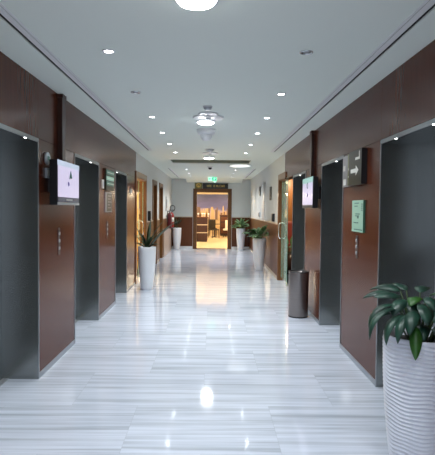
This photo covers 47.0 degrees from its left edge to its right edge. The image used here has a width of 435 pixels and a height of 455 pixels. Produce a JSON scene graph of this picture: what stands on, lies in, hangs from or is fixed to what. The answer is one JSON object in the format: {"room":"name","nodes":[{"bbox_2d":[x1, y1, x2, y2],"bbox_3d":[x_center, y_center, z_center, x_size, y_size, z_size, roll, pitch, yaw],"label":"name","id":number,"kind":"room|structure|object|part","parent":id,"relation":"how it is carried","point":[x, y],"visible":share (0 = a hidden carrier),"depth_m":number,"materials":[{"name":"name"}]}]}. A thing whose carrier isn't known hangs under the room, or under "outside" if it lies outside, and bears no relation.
{"room":"elevator lobby","nodes":[
{"label":"elevator lobby","id":0,"kind":"room"},
{"bbox_2d":[0,51,171,377],"bbox_3d":[-1.873,-0.136,8.882,0.364,2.765,21.800,1,2,-1],"label":"wall","id":1,"kind":"structure","parent":0,"point":[28,105],"depth_m":5.40,"materials":[{"name":"brown wood"}]},
{"bbox_3d":[-1.643,-1.063,3.971,0.020,0.534,1.187,1,2,-1],"label":"header panel","id":2,"kind":"part","parent":1,"relation":"part of","materials":[{"name":"brown wood"}]},
{"bbox_2d":[0,123,39,385],"bbox_3d":[-1.824,0.318,4.021,0.366,2.225,1.190,1,2,-1],"label":"door","id":3,"kind":"structure","parent":1,"relation":"in","point":[19,151],"depth_m":4.60,"materials":[{"name":"metal"}]},
{"bbox_3d":[-1.958,1.425,4.062,0.060,0.006,1.162,1,2,-1],"label":"sill","id":4,"kind":"part","parent":3,"relation":"part of","materials":[{"name":"silver metal"}]},
{"bbox_3d":[-1.635,-0.775,3.982,0.010,0.035,1.190,1,2,-1],"label":"header trim","id":5,"kind":"part","parent":3,"relation":"part of","materials":[{"name":"silver metal"}]},
{"bbox_3d":[-1.651,0.315,4.611,0.008,2.190,0.012,1,2,-1],"label":"edge trim","id":6,"kind":"part","parent":3,"relation":"part of","materials":[{"name":"silver metal"}]},
{"bbox_2d":[44,152,49,164],"bbox_3d":[-1.632,-0.663,4.802,0.027,0.124,0.124,1,2,-1],"label":"indicator","id":7,"kind":"object","parent":1,"relation":"attached to","point":[46,155],"visible":0.88,"depth_m":4.77,"materials":[{"name":"silver metal"}]},
{"bbox_2d":[45,168,48,177],"bbox_3d":[-1.635,-0.523,4.812,0.023,0.095,0.100,1,2,-1],"label":"wall plate","id":8,"kind":"object","parent":1,"relation":"attached to","point":[46,169],"visible":0.75,"depth_m":4.77,"materials":[{"name":"silver metal"}]},
{"bbox_3d":[-1.655,-1.108,5.165,0.020,0.534,1.197,1,2,-1],"label":"header panel","id":9,"kind":"part","parent":1,"relation":"part of","materials":[{"name":"brown wood"}]},
{"bbox_3d":[-1.669,0.247,5.216,0.020,2.169,1.184,1,2,-1],"label":"wood panel","id":10,"kind":"part","parent":1,"relation":"part of","materials":[{"name":"brown wood"}]},
{"bbox_3d":[-1.678,1.358,5.258,0.024,0.055,1.192,1,2,-1],"label":"skirting","id":11,"kind":"part","parent":1,"relation":"part of","materials":[{"name":"silver metal"}]},
{"bbox_2d":[58,228,59,254],"bbox_3d":[-1.651,0.144,5.222,0.014,0.285,0.068,1,2,-1],"label":"panel","id":12,"kind":"object","parent":1,"relation":"attached to","point":[58,228],"visible":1,"depth_m":5.20,"materials":[{"name":"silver metal"}]},
{"bbox_2d":[57,94,66,160],"bbox_3d":[-1.617,-1.008,5.199,0.058,0.729,0.130,1,2,-1],"label":"pole","id":13,"kind":"object","parent":1,"relation":"attached to","point":[61,97],"visible":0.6,"depth_m":5.15,"materials":[{"name":"brown wood"}]},
{"bbox_2d":[48,159,78,204],"bbox_3d":[-1.562,-0.434,4.981,0.174,0.420,0.740,1,2,-1],"label":"display screen","id":14,"kind":"object","parent":1,"relation":"attached to","point":[63,180],"visible":1,"depth_m":4.79,"materials":[{"name":"black plastic"}]},
{"bbox_3d":[-1.479,-0.446,4.982,0.004,0.295,0.716,1,2,-1],"label":"screen panel","id":15,"kind":"part","parent":14,"relation":"part of","materials":[{"name":"white"}]},
{"bbox_2d":[74,153,98,338],"bbox_3d":[-1.849,0.226,6.439,0.366,2.225,1.250,1,2,-1],"label":"door","id":16,"kind":"structure","parent":1,"relation":"in","point":[86,214],"depth_m":7.05,"materials":[{"name":"metal"}]},
{"bbox_3d":[-1.664,0.269,5.824,0.008,2.190,0.012,1,2,-1],"label":"edge trim","id":17,"kind":"part","parent":16,"relation":"part of","materials":[{"name":"silver metal"}]},
{"bbox_3d":[-1.660,-0.866,6.400,0.010,0.035,1.250,1,2,-1],"label":"header trim","id":18,"kind":"part","parent":16,"relation":"part of","materials":[{"name":"silver metal"}]},
{"bbox_3d":[-1.677,0.222,7.059,0.008,2.190,0.012,1,2,-1],"label":"edge trim","id":19,"kind":"part","parent":16,"relation":"part of","materials":[{"name":"silver metal"}]},
{"bbox_3d":[-1.668,-1.155,6.389,0.020,0.534,1.247,1,2,-1],"label":"header panel","id":20,"kind":"part","parent":1,"relation":"part of","materials":[{"name":"brown wood"}]},
{"bbox_3d":[-1.694,0.154,7.669,0.020,2.169,1.194,1,2,-1],"label":"wood panel","id":21,"kind":"part","parent":1,"relation":"part of","materials":[{"name":"brown wood"}]},
{"bbox_3d":[-1.704,1.266,7.711,0.024,0.055,1.202,1,2,-1],"label":"skirting","id":22,"kind":"part","parent":1,"relation":"part of","materials":[{"name":"silver metal"}]},
{"bbox_3d":[-1.681,-1.201,7.618,0.020,0.534,1.207,1,2,-1],"label":"header panel","id":23,"kind":"part","parent":1,"relation":"part of","materials":[{"name":"brown wood"}]},
{"bbox_2d":[105,192,111,211],"bbox_3d":[-1.670,-0.386,7.674,0.018,0.300,0.480,1,2,-1],"label":"framed notice","id":24,"kind":"object","parent":1,"relation":"attached to","point":[108,196],"visible":1,"depth_m":7.62,"materials":[{"name":"silver metal"}]},
{"bbox_2d":[104,168,113,190],"bbox_3d":[-1.658,-0.726,7.671,0.036,0.320,0.580,1,2,-1],"label":"sign","id":25,"kind":"object","parent":1,"relation":"attached to","point":[108,174],"visible":1,"depth_m":7.55,"materials":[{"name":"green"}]},
{"bbox_2d":[115,170,126,303],"bbox_3d":[-1.874,0.136,8.817,0.366,2.225,1.090,1,2,-1],"label":"door","id":26,"kind":"structure","parent":1,"relation":"in","point":[120,177],"depth_m":9.35,"materials":[{"name":"metal"}]},
{"bbox_3d":[-1.689,0.176,8.282,0.008,2.190,0.012,1,2,-1],"label":"edge trim","id":27,"kind":"part","parent":26,"relation":"part of","materials":[{"name":"silver metal"}]},
{"bbox_3d":[-1.700,0.135,9.358,0.008,2.190,0.012,1,2,-1],"label":"edge trim","id":28,"kind":"part","parent":26,"relation":"part of","materials":[{"name":"silver metal"}]},
{"bbox_3d":[-1.693,-1.244,8.767,0.020,0.534,1.087,1,2,-1],"label":"header panel","id":29,"kind":"part","parent":1,"relation":"part of","materials":[{"name":"brown wood"}]},
{"bbox_3d":[-1.718,0.069,9.927,0.020,2.169,1.114,1,2,-1],"label":"wood panel","id":30,"kind":"part","parent":1,"relation":"part of","materials":[{"name":"brown wood"}]},
{"bbox_3d":[-1.704,-1.286,9.876,0.020,0.534,1.127,1,2,-1],"label":"header panel","id":31,"kind":"part","parent":1,"relation":"part of","materials":[{"name":"brown wood"}]},
{"bbox_2d":[135,171,146,283],"bbox_3d":[-1.782,-0.028,11.264,0.188,2.370,1.690,1,2,-1],"label":"door","id":32,"kind":"structure","parent":1,"relation":"in","point":[141,178],"depth_m":11.93,"materials":[{"name":"brown wood"}]},
{"bbox_3d":[-1.785,0.025,11.461,0.188,0.378,0.028,1,2,-1],"label":"pull handle","id":33,"kind":"part","parent":32,"relation":"part of","materials":[{"name":"silver metal"}]},
{"bbox_2d":[148,211,150,220],"bbox_3d":[-1.695,-0.287,12.461,0.074,0.250,0.120,1,2,-1],"label":"phone","id":34,"kind":"object","parent":1,"relation":"attached to","point":[149,212],"visible":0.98,"depth_m":12.40,"materials":[{"name":"black plastic"}]},
{"bbox_2d":[147,220,152,243],"bbox_3d":[-1.729,0.463,12.744,0.026,1.280,1.210,1,2,-1],"label":"wainscot","id":35,"kind":"structure","parent":1,"relation":"attached to","point":[148,222],"depth_m":13.07,"materials":[{"name":"brown wood"}]},
{"bbox_2d":[152,179,156,263],"bbox_3d":[-1.814,-0.121,13.872,0.170,2.360,1.050,1,2,-1],"label":"door","id":36,"kind":"structure","parent":1,"relation":"in","point":[154,183],"depth_m":14.26,"materials":[{"name":"brown wood"}]},
{"bbox_2d":[157,219,159,262],"bbox_3d":[-1.750,0.388,14.708,0.026,1.280,0.540,1,2,-1],"label":"wainscot","id":37,"kind":"structure","parent":1,"relation":"attached to","point":[157,219],"depth_m":14.66,"materials":[{"name":"brown wood"}]},
{"bbox_2d":[159,183,162,260],"bbox_3d":[-1.831,-0.184,15.536,0.170,2.360,1.120,1,2,-1],"label":"door","id":38,"kind":"structure","parent":1,"relation":"in","point":[160,184],"depth_m":15.95,"materials":[{"name":"brown wood"}]},
{"bbox_2d":[163,228,170,256],"bbox_3d":[-1.765,0.478,17.638,0.029,0.880,2.750,1,2,-1],"label":"wall panel","id":39,"kind":"object","parent":1,"relation":"attached to","point":[167,234],"visible":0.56,"depth_m":17.15,"materials":[{"name":"laminate"}]},
{"bbox_2d":[163,217,171,248],"bbox_3d":[-1.784,0.265,17.970,0.026,1.280,3.670,1,2,-1],"label":"wainscot","id":40,"kind":"structure","parent":1,"relation":"attached to","point":[165,218],"depth_m":17.00,"materials":[{"name":"brown wood"}]},
{"bbox_2d":[166,211,171,227],"bbox_3d":[-1.672,-0.294,17.330,0.226,0.648,0.171,-1,3,-31],"label":"fire extinguisher","id":41,"kind":"object","parent":1,"relation":"attached to","point":[169,215],"visible":0.96,"depth_m":17.26,"materials":[{"name":"red metal"}]},
{"bbox_2d":[170,205,174,226],"bbox_3d":[-1.676,-0.412,18.229,0.236,0.815,0.174,-1,3,-31],"label":"fire extinguisher","id":42,"kind":"object","parent":1,"relation":"attached to","point":[171,205],"visible":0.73,"depth_m":18.18,"materials":[{"name":"red metal"}]},
{"bbox_2d":[137,194,137,268],"bbox_3d":[-3.114,-0.221,12.994,2.449,2.600,0.050,1,2,-1],"label":"wall","id":43,"kind":"structure","parent":0,"point":[137,194],"depth_m":12.99,"materials":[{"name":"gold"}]},
{"bbox_2d":[0,234,388,454],"bbox_3d":[-0.170,1.071,14.800,6.400,0.060,33.500,1,2,-1],"label":"floor","id":44,"kind":"structure","parent":0,"point":[211,359],"depth_m":4.60,"materials":[{"name":"stone"}]},
{"bbox_2d":[132,221,177,289],"bbox_3d":[-1.272,0.533,9.752,0.906,1.375,0.501,1,2,18],"label":"potted plant","id":45,"kind":"object","parent":44,"relation":"on","point":[146,252],"visible":1,"depth_m":9.69,"materials":[{"name":"green plant"}]},
{"bbox_3d":[-1.384,0.795,9.803,0.350,0.844,0.350,1,2,-1],"label":"pot","id":46,"kind":"part","parent":45,"relation":"part of","materials":[{"name":"white"}]},
{"bbox_2d":[172,217,182,249],"bbox_3d":[-1.552,0.215,19.353,0.444,1.279,0.474,1,2,-1],"label":"potted plant","id":47,"kind":"object","parent":44,"relation":"on","point":[176,232],"visible":0.92,"depth_m":19.27,"materials":[{"name":"green plant"}]},
{"bbox_3d":[-1.579,0.431,19.395,0.350,0.844,0.350,1,2,-1],"label":"pot","id":48,"kind":"part","parent":47,"relation":"part of","materials":[{"name":"white"}]},
{"bbox_2d":[197,217,207,241],"bbox_3d":[-0.928,0.073,24.337,0.950,1.200,0.710,1,2,-1],"label":"shelf","id":49,"kind":"object","parent":44,"relation":"on","point":[202,222],"depth_m":24.02,"materials":[{"name":"brown wood"}]},
{"bbox_2d":[208,220,218,237],"bbox_3d":[-0.197,0.079,27.324,0.452,0.981,0.456,-1,2,-29],"label":"dining chair","id":50,"kind":"object","parent":44,"relation":"on","point":[212,223],"visible":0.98,"depth_m":27.44,"materials":[{"name":"brown wood"}]},
{"bbox_3d":[-0.293,-0.179,27.491,0.420,0.480,0.050,-1,2,-29],"label":"backrest","id":51,"kind":"part","parent":50,"relation":"part of","materials":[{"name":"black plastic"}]},
{"bbox_2d":[220,215,227,235],"bbox_3d":[0.651,-0.132,29.665,1.080,1.240,0.560,1,2,-1],"label":"sideboard","id":52,"kind":"object","parent":44,"relation":"on","point":[223,218],"visible":0.28,"depth_m":29.41,"materials":[{"name":"brown wood"}]},
{"bbox_2d":[223,220,227,236],"bbox_3d":[0.618,0.068,28.240,0.500,0.951,0.520,1,2,17],"label":"lounge chair","id":53,"kind":"object","parent":44,"relation":"on","point":[226,221],"visible":0.51,"depth_m":28.43,"materials":[{"name":"beige fabric"}]},
{"bbox_2d":[231,218,248,249],"bbox_3d":[0.897,0.260,19.301,0.765,1.243,0.876,1,2,14],"label":"potted plant","id":54,"kind":"object","parent":44,"relation":"on","point":[240,237],"visible":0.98,"depth_m":19.25,"materials":[{"name":"green plant"}]},
{"bbox_3d":[0.897,0.458,19.361,0.350,0.844,0.350,1,2,-1],"label":"pot","id":55,"kind":"part","parent":54,"relation":"part of","materials":[{"name":"white"}]},
{"bbox_2d":[242,225,268,270],"bbox_3d":[0.974,0.522,13.100,0.719,1.189,0.866,1,2,-1],"label":"potted plant","id":56,"kind":"object","parent":44,"relation":"on","point":[259,243],"visible":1,"depth_m":12.92,"materials":[{"name":"green plant"}]},
{"bbox_3d":[1.087,0.698,13.048,0.350,0.844,0.350,1,2,-1],"label":"pot","id":57,"kind":"part","parent":56,"relation":"part of","materials":[{"name":"white"}]},
{"bbox_2d":[288,270,308,317],"bbox_3d":[1.210,0.989,7.476,0.308,0.684,0.308,1,2,-1],"label":"litter bin","id":58,"kind":"object","parent":44,"relation":"on","point":[298,287],"visible":1,"depth_m":7.35,"materials":[{"name":"metal"}]},
{"bbox_2d":[362,283,434,454],"bbox_3d":[1.136,0.917,2.961,0.613,1.167,0.587,1,2,-1],"label":"potted plant","id":59,"kind":"object","parent":44,"relation":"on","point":[408,348],"visible":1,"depth_m":2.76,"materials":[{"name":"green plant"}]},
{"bbox_3d":[1.173,1.058,2.915,0.419,0.889,0.419,1,2,-1],"label":"pot","id":60,"kind":"part","parent":59,"relation":"part of","materials":[{"name":"white"}]},
{"bbox_2d":[172,179,250,248],"bbox_3d":[-0.259,-0.534,19.857,3.400,2.765,0.130,1,2,-1],"label":"wall","id":61,"kind":"structure","parent":0,"point":[182,191],"depth_m":19.77,"materials":[{"name":"grey paint"}]},
{"bbox_2d":[172,216,192,248],"bbox_3d":[-1.393,0.198,19.793,0.805,1.285,0.030,1,2,-1],"label":"wainscot","id":62,"kind":"structure","parent":61,"relation":"attached to","point":[186,225],"depth_m":19.79,"materials":[{"name":"brown wood"}]},
{"bbox_3d":[-1.399,0.789,19.820,0.805,0.100,0.020,1,2,-1],"label":"skirting","id":63,"kind":"part","parent":62,"relation":"part of","materials":[{"name":"white"}]},
{"bbox_2d":[195,183,201,188],"bbox_3d":[-0.747,-1.652,19.723,0.300,0.230,0.043,1,2,-1],"label":"emblem","id":64,"kind":"object","parent":61,"relation":"attached to","point":[197,185],"visible":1,"depth_m":19.71,"materials":[{"name":"yellow metal"}]},
{"bbox_2d":[193,188,231,248],"bbox_3d":[-0.208,-0.343,19.853,1.525,2.385,0.155,1,2,-1],"label":"door","id":65,"kind":"structure","parent":61,"relation":"in","point":[229,191],"depth_m":19.77,"materials":[{"name":"brown wood"}]},
{"bbox_2d":[203,183,227,188],"bbox_3d":[-0.082,-1.635,19.720,1.000,0.210,0.066,1,2,-1],"label":"sign board","id":66,"kind":"object","parent":61,"relation":"attached to","point":[205,185],"visible":1,"depth_m":19.69,"materials":[{"name":"black plastic"}]},
{"bbox_2d":[232,217,249,248],"bbox_3d":[0.914,0.220,19.818,0.700,1.285,0.030,1,2,-1],"label":"wainscot","id":67,"kind":"structure","parent":61,"relation":"attached to","point":[234,240],"depth_m":19.82,"materials":[{"name":"brown wood"}]},
{"bbox_2d":[197,192,227,233],"bbox_3d":[-0.331,-0.983,31.534,6.600,2.780,0.100,1,2,-1],"label":"wall","id":68,"kind":"structure","parent":0,"point":[217,221],"depth_m":31.51,"materials":[{"name":"beige"}]},
{"bbox_2d":[197,194,227,219],"bbox_3d":[-0.327,-1.290,31.447,3.200,1.600,0.050,1,2,-1],"label":"wall mural","id":69,"kind":"object","parent":68,"relation":"attached to","point":[216,205],"visible":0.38,"depth_m":31.44,"materials":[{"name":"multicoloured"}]},
{"bbox_2d":[185,177,242,182],"bbox_3d":[-0.128,-1.812,19.085,2.160,0.150,1.280,1,2,-1],"label":"ceiling","id":70,"kind":"structure","parent":0,"point":[188,179],"depth_m":19.19,"materials":[{"name":"white paint"}]},
{"bbox_2d":[0,0,434,178],"bbox_3d":[-0.130,-1.652,8.868,4.300,0.300,21.850,1,2,-1],"label":"ceiling","id":71,"kind":"structure","parent":0,"point":[233,57],"depth_m":3.96,"materials":[{"name":"white paint"}]},
{"bbox_2d":[0,2,152,150],"bbox_3d":[-1.306,-1.350,4.179,0.108,0.034,11.880,1,2,-1],"label":"ceiling vent","id":72,"kind":"object","parent":71,"relation":"in","point":[5,13],"visible":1,"depth_m":4.03,"materials":[{"name":"grey metal"}]},
{"bbox_2d":[102,49,114,53],"bbox_3d":[-0.811,-1.311,3.725,0.100,0.008,0.100,1,2,-1],"label":"recessed light","id":73,"kind":"object","parent":71,"relation":"in","point":[107,51],"visible":1,"depth_m":3.73,"materials":[{"name":"white plastic"}]},
{"bbox_2d":[174,0,218,9],"bbox_3d":[-0.114,-1.238,2.714,0.250,0.062,0.250,1,2,-1],"label":"drum ceiling light","id":74,"kind":"object","parent":71,"relation":"attached to","point":[188,4],"visible":1,"depth_m":2.71,"materials":[{"name":"white plastic"}]},
{"bbox_2d":[196,120,214,124],"bbox_3d":[-0.154,-1.384,6.571,0.250,0.062,0.250,1,2,-1],"label":"drum ceiling light","id":75,"kind":"object","parent":71,"relation":"attached to","point":[201,122],"visible":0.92,"depth_m":6.50,"materials":[{"name":"white glass"}]},
{"bbox_2d":[197,128,215,140],"bbox_3d":[-0.166,-1.361,7.372,0.280,0.170,0.280,1,2,-1],"label":"ceiling light","id":76,"kind":"object","parent":71,"relation":"attached to","point":[206,134],"visible":1,"depth_m":7.29,"materials":[{"name":"white"}]},
{"bbox_2d":[203,105,211,110],"bbox_3d":[-0.113,-1.360,5.702,0.110,0.045,0.110,1,2,-1],"label":"ceiling light","id":77,"kind":"object","parent":71,"relation":"attached to","point":[206,107],"visible":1,"depth_m":5.67,"materials":[{"name":"white metal"}]},
{"bbox_2d":[198,111,217,116],"bbox_3d":[-0.113,-1.381,6.131,0.250,0.034,0.250,1,2,-1],"label":"ceiling light","id":78,"kind":"object","parent":71,"relation":"attached to","point":[207,113],"visible":1,"depth_m":6.10,"materials":[{"name":"white"}]},
{"bbox_2d":[193,115,223,120],"bbox_3d":[-0.115,-1.390,6.371,0.400,0.034,0.400,1,2,-1],"label":"ceiling light","id":79,"kind":"object","parent":71,"relation":"attached to","point":[196,117],"visible":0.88,"depth_m":6.33,"materials":[{"name":"white"}]},
{"bbox_2d":[203,156,214,158],"bbox_3d":[-0.192,-1.559,11.198,0.250,0.062,0.250,1,2,-1],"label":"drum ceiling light","id":80,"kind":"object","parent":71,"relation":"attached to","point":[204,157],"visible":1,"depth_m":11.11,"materials":[{"name":"white"}]},
{"bbox_2d":[202,152,217,154],"bbox_3d":[-0.153,-1.546,10.498,0.340,0.034,0.340,1,2,-1],"label":"ceiling light","id":81,"kind":"object","parent":71,"relation":"attached to","point":[204,153],"visible":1,"depth_m":10.42,"materials":[{"name":"white"}]},
{"bbox_2d":[208,176,216,182],"bbox_3d":[-0.179,-1.734,18.140,0.320,0.235,0.052,1,2,-1],"label":"exit sign","id":82,"kind":"object","parent":71,"relation":"hanging from","point":[211,178],"visible":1,"depth_m":18.13,"materials":[{"name":"green plastic"}]},
{"bbox_2d":[229,164,251,167],"bbox_3d":[0.610,-1.661,13.504,0.620,0.016,1.000,1,2,-1],"label":"recessed light","id":83,"kind":"object","parent":71,"relation":"in","point":[232,165],"visible":1,"depth_m":13.29,"materials":[{"name":"white plastic"}]},
{"bbox_2d":[230,165,249,166],"bbox_3d":[0.610,-1.656,13.504,0.570,0.006,0.920,1,2,-1],"label":"diffuser","id":84,"kind":"object","parent":83,"relation":"attached to","point":[230,165],"depth_m":13.45,"materials":[{"name":"white"}]},
{"bbox_2d":[244,169,255,177],"bbox_3d":[1.060,-1.802,16.806,0.108,0.034,4.500,1,2,-1],"label":"ceiling vent","id":85,"kind":"object","parent":71,"relation":"in","point":[252,170],"visible":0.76,"depth_m":16.03,"materials":[{"name":"metal"}]},
{"bbox_2d":[300,50,312,54],"bbox_3d":[0.658,-1.295,3.701,0.100,0.008,0.100,1,2,-1],"label":"recessed light","id":86,"kind":"object","parent":71,"relation":"in","point":[303,52],"visible":1,"depth_m":3.70,"materials":[{"name":"grey metal"}]},
{"bbox_2d":[271,0,434,151],"bbox_3d":[1.191,-1.326,4.226,0.108,0.034,11.920,1,2,-1],"label":"ceiling vent","id":87,"kind":"object","parent":71,"relation":"in","point":[426,6],"visible":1,"depth_m":3.81,"materials":[{"name":"grey metal"}]},
{"bbox_2d":[285,253,291,273],"bbox_3d":[1.807,0.899,12.462,0.340,0.500,0.340,1,2,-1],"label":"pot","id":88,"kind":"object","parent":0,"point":[288,256],"depth_m":12.33,"materials":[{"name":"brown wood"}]},
{"bbox_2d":[286,179,292,220],"bbox_3d":[3.155,-0.274,16.060,3.349,2.600,0.050,1,2,-1],"label":"wall","id":89,"kind":"structure","parent":0,"point":[289,184],"depth_m":16.00,"materials":[{"name":"brown wood"}]},
{"bbox_2d":[250,40,434,385],"bbox_3d":[1.583,-0.103,8.919,0.364,2.765,21.800,1,2,-1],"label":"wall","id":90,"kind":"structure","parent":0,"point":[404,99],"depth_m":5.08,"materials":[{"name":"brown wood"}]},
{"bbox_2d":[249,217,276,278],"bbox_3d":[1.315,0.385,15.610,0.026,1.280,8.460,1,2,-1],"label":"wainscot","id":91,"kind":"structure","parent":90,"relation":"attached to","point":[270,263],"depth_m":12.87,"materials":[{"name":"brown wood"}]},
{"bbox_3d":[1.312,0.985,15.633,0.020,0.080,8.460,1,2,-1],"label":"skirting","id":92,"kind":"part","parent":91,"relation":"part of","materials":[{"name":"beige stone"}]},
{"bbox_3d":[1.321,-0.239,15.587,0.026,0.030,8.460,1,2,-1],"label":"rail","id":93,"kind":"part","parent":91,"relation":"part of","materials":[{"name":"wood"}]},
{"bbox_2d":[262,183,264,219],"bbox_3d":[1.343,-0.757,14.597,0.014,1.080,0.560,1,2,-1],"label":"picture","id":94,"kind":"object","parent":90,"relation":"in","point":[263,195],"visible":0.89,"depth_m":14.54,"materials":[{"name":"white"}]},
{"bbox_2d":[269,187,271,199],"bbox_3d":[1.353,-0.869,12.791,0.034,0.340,0.260,1,2,-1],"label":"sign plate","id":95,"kind":"object","parent":90,"relation":"attached to","point":[270,188],"visible":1,"depth_m":12.67,"materials":[{"name":"grey"}]},
{"bbox_2d":[271,214,274,221],"bbox_3d":[1.340,-0.242,12.074,0.064,0.190,0.180,1,2,-1],"label":"card reader","id":96,"kind":"object","parent":90,"relation":"attached to","point":[272,215],"visible":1,"depth_m":11.98,"materials":[{"name":"black plastic"}]},
{"bbox_2d":[277,171,292,285],"bbox_3d":[1.449,0.039,10.374,0.188,2.370,1.940,1,2,-1],"label":"door","id":97,"kind":"structure","parent":90,"relation":"in","point":[281,219],"depth_m":11.20,"materials":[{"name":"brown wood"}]},
{"bbox_3d":[1.440,0.070,11.126,0.188,0.378,0.028,1,2,-1],"label":"pull handle","id":98,"kind":"part","parent":97,"relation":"part of","materials":[{"name":"silver metal"}]},
{"bbox_3d":[1.416,-1.253,9.830,0.020,0.534,1.087,1,2,-1],"label":"header panel","id":99,"kind":"part","parent":90,"relation":"part of","materials":[{"name":"brown wood"}]},
{"bbox_2d":[292,171,305,269],"bbox_3d":[1.581,0.175,8.710,0.366,2.225,1.260,1,2,-1],"label":"door","id":100,"kind":"structure","parent":90,"relation":"in","point":[298,213],"depth_m":9.31,"materials":[{"name":"metal"}]},
{"bbox_3d":[1.409,0.215,8.086,0.008,2.190,0.012,1,2,-1],"label":"edge trim","id":101,"kind":"part","parent":100,"relation":"part of","materials":[{"name":"silver metal"}]},
{"bbox_3d":[1.428,-1.209,8.656,0.020,0.534,1.257,1,2,-1],"label":"header panel","id":102,"kind":"part","parent":90,"relation":"part of","materials":[{"name":"brown wood"}]},
{"bbox_2d":[302,176,319,207],"bbox_3d":[1.353,-0.490,7.131,0.150,0.430,0.760,1,2,-1],"label":"display screen","id":103,"kind":"object","parent":90,"relation":"attached to","point":[310,185],"visible":1,"depth_m":6.89,"materials":[{"name":"black plastic"}]},
{"bbox_3d":[1.282,-0.476,7.131,0.004,0.310,0.736,1,2,-1],"label":"screen panel","id":104,"kind":"part","parent":103,"relation":"part of","materials":[{"name":"white"}]},
{"bbox_2d":[310,130,314,176],"bbox_3d":[1.401,-1.065,7.410,0.058,0.719,0.130,1,2,-1],"label":"mounting pole","id":105,"kind":"object","parent":90,"relation":"attached to","point":[312,133],"visible":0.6,"depth_m":7.36,"materials":[{"name":"brown wood"}]},
{"bbox_3d":[1.427,0.193,7.488,0.020,2.169,1.164,1,2,-1],"label":"wood panel","id":106,"kind":"part","parent":90,"relation":"part of","materials":[{"name":"brown wood"}]},
{"bbox_3d":[1.414,1.304,7.530,0.024,0.055,1.172,1,2,-1],"label":"skirting","id":107,"kind":"part","parent":90,"relation":"part of","materials":[{"name":"silver metal"}]},
{"bbox_3d":[1.441,-1.163,7.437,0.020,0.534,1.177,1,2,-1],"label":"header panel","id":108,"kind":"part","parent":90,"relation":"part of","materials":[{"name":"brown wood"}]},
{"bbox_2d":[319,155,343,347],"bbox_3d":[1.606,0.265,6.332,0.366,2.225,1.140,1,2,-1],"label":"door","id":109,"kind":"structure","parent":90,"relation":"in","point":[331,232],"depth_m":6.88,"materials":[{"name":"metal"}]},
{"bbox_3d":[1.421,0.260,6.893,0.008,2.190,0.012,1,2,-1],"label":"edge trim","id":110,"kind":"part","parent":109,"relation":"part of","materials":[{"name":"silver metal"}]},
{"bbox_3d":[1.439,-0.831,6.288,0.010,0.035,1.140,1,2,-1],"label":"header trim","id":111,"kind":"part","parent":109,"relation":"part of","materials":[{"name":"silver metal"}]},
{"bbox_3d":[1.433,0.302,5.768,0.008,2.190,0.012,1,2,-1],"label":"edge trim","id":112,"kind":"part","parent":109,"relation":"part of","materials":[{"name":"silver metal"}]},
{"bbox_3d":[1.453,-1.119,6.278,0.020,0.534,1.137,1,2,-1],"label":"header panel","id":113,"kind":"part","parent":90,"relation":"part of","materials":[{"name":"brown wood"}]},
{"bbox_2d":[343,148,366,187],"bbox_3d":[1.420,-0.615,5.287,0.058,0.350,0.858,1,2,-1],"label":"direction sign","id":114,"kind":"object","parent":90,"relation":"attached to","point":[355,163],"visible":1,"depth_m":5.06,"materials":[{"name":"silver metal"}]},
{"bbox_3d":[1.440,-0.623,5.551,0.012,0.345,0.330,1,2,-1],"label":"silver plate","id":115,"kind":"part","parent":114,"relation":"part of","materials":[{"name":"grey"}]},
{"bbox_2d":[355,236,357,258],"bbox_3d":[1.435,0.202,5.167,0.014,0.235,0.068,1,2,-1],"label":"panel","id":116,"kind":"object","parent":90,"relation":"attached to","point":[356,240],"visible":1,"depth_m":5.15,"materials":[{"name":"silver metal"}]},
{"bbox_3d":[1.439,1.393,5.172,0.024,0.055,1.252,1,2,-1],"label":"skirting","id":117,"kind":"part","parent":90,"relation":"part of","materials":[{"name":"silver metal"}]},
{"bbox_2d":[352,200,365,232],"bbox_3d":[1.436,-0.116,5.113,0.020,0.325,0.423,1,2,-1],"label":"plate","id":118,"kind":"object","parent":90,"relation":"attached to","point":[358,206],"visible":1,"depth_m":5.08,"materials":[{"name":"green"}]},
{"bbox_3d":[1.452,0.282,5.130,0.020,2.169,1.244,1,2,-1],"label":"wood panel","id":119,"kind":"part","parent":90,"relation":"part of","materials":[{"name":"brown wood"}]},
{"bbox_3d":[1.466,-1.073,5.079,0.020,0.534,1.257,1,2,-1],"label":"header panel","id":120,"kind":"part","parent":90,"relation":"part of","materials":[{"name":"brown wood"}]},
{"bbox_2d":[375,118,434,386],"bbox_3d":[1.631,0.356,3.918,0.366,2.225,1.170,1,2,-1],"label":"door","id":121,"kind":"structure","parent":90,"relation":"in","point":[406,233],"depth_m":4.46,"materials":[{"name":"metal"}]},
{"bbox_3d":[1.446,0.350,4.495,0.008,2.190,0.012,1,2,-1],"label":"edge trim","id":122,"kind":"part","parent":121,"relation":"part of","materials":[{"name":"silver metal"}]},
{"bbox_3d":[1.464,-0.739,3.875,0.010,0.035,1.170,1,2,-1],"label":"header trim","id":123,"kind":"part","parent":121,"relation":"part of","materials":[{"name":"silver metal"}]},
{"bbox_3d":[1.478,-1.028,3.865,0.020,0.534,1.167,1,2,-1],"label":"header panel","id":124,"kind":"part","parent":90,"relation":"part of","materials":[{"name":"brown wood"}]},
{"bbox_3d":[3.176,1.181,12.798,3.349,0.060,6.580,1,2,-1],"label":"floor","id":125,"kind":"structure","parent":0,"visible":0},
{"bbox_2d":[285,236,291,273],"bbox_3d":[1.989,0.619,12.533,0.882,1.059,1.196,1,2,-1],"label":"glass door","id":126,"kind":"structure","parent":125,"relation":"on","point":[288,256],"depth_m":12.34,"materials":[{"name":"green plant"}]},
{"bbox_2d":[285,221,291,252],"bbox_3d":[2.372,0.460,14.299,0.920,1.250,0.800,0,2,-24],"label":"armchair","id":127,"kind":"object","parent":125,"relation":"on","point":[289,222],"visible":0.02,"depth_m":14.36,"materials":[{"name":"red fabric"}]},
{"bbox_3d":[2.253,0.349,14.570,0.800,1.050,0.200,0,2,-24],"label":"backrest","id":128,"kind":"part","parent":127,"relation":"part of","materials":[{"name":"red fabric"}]}
]}

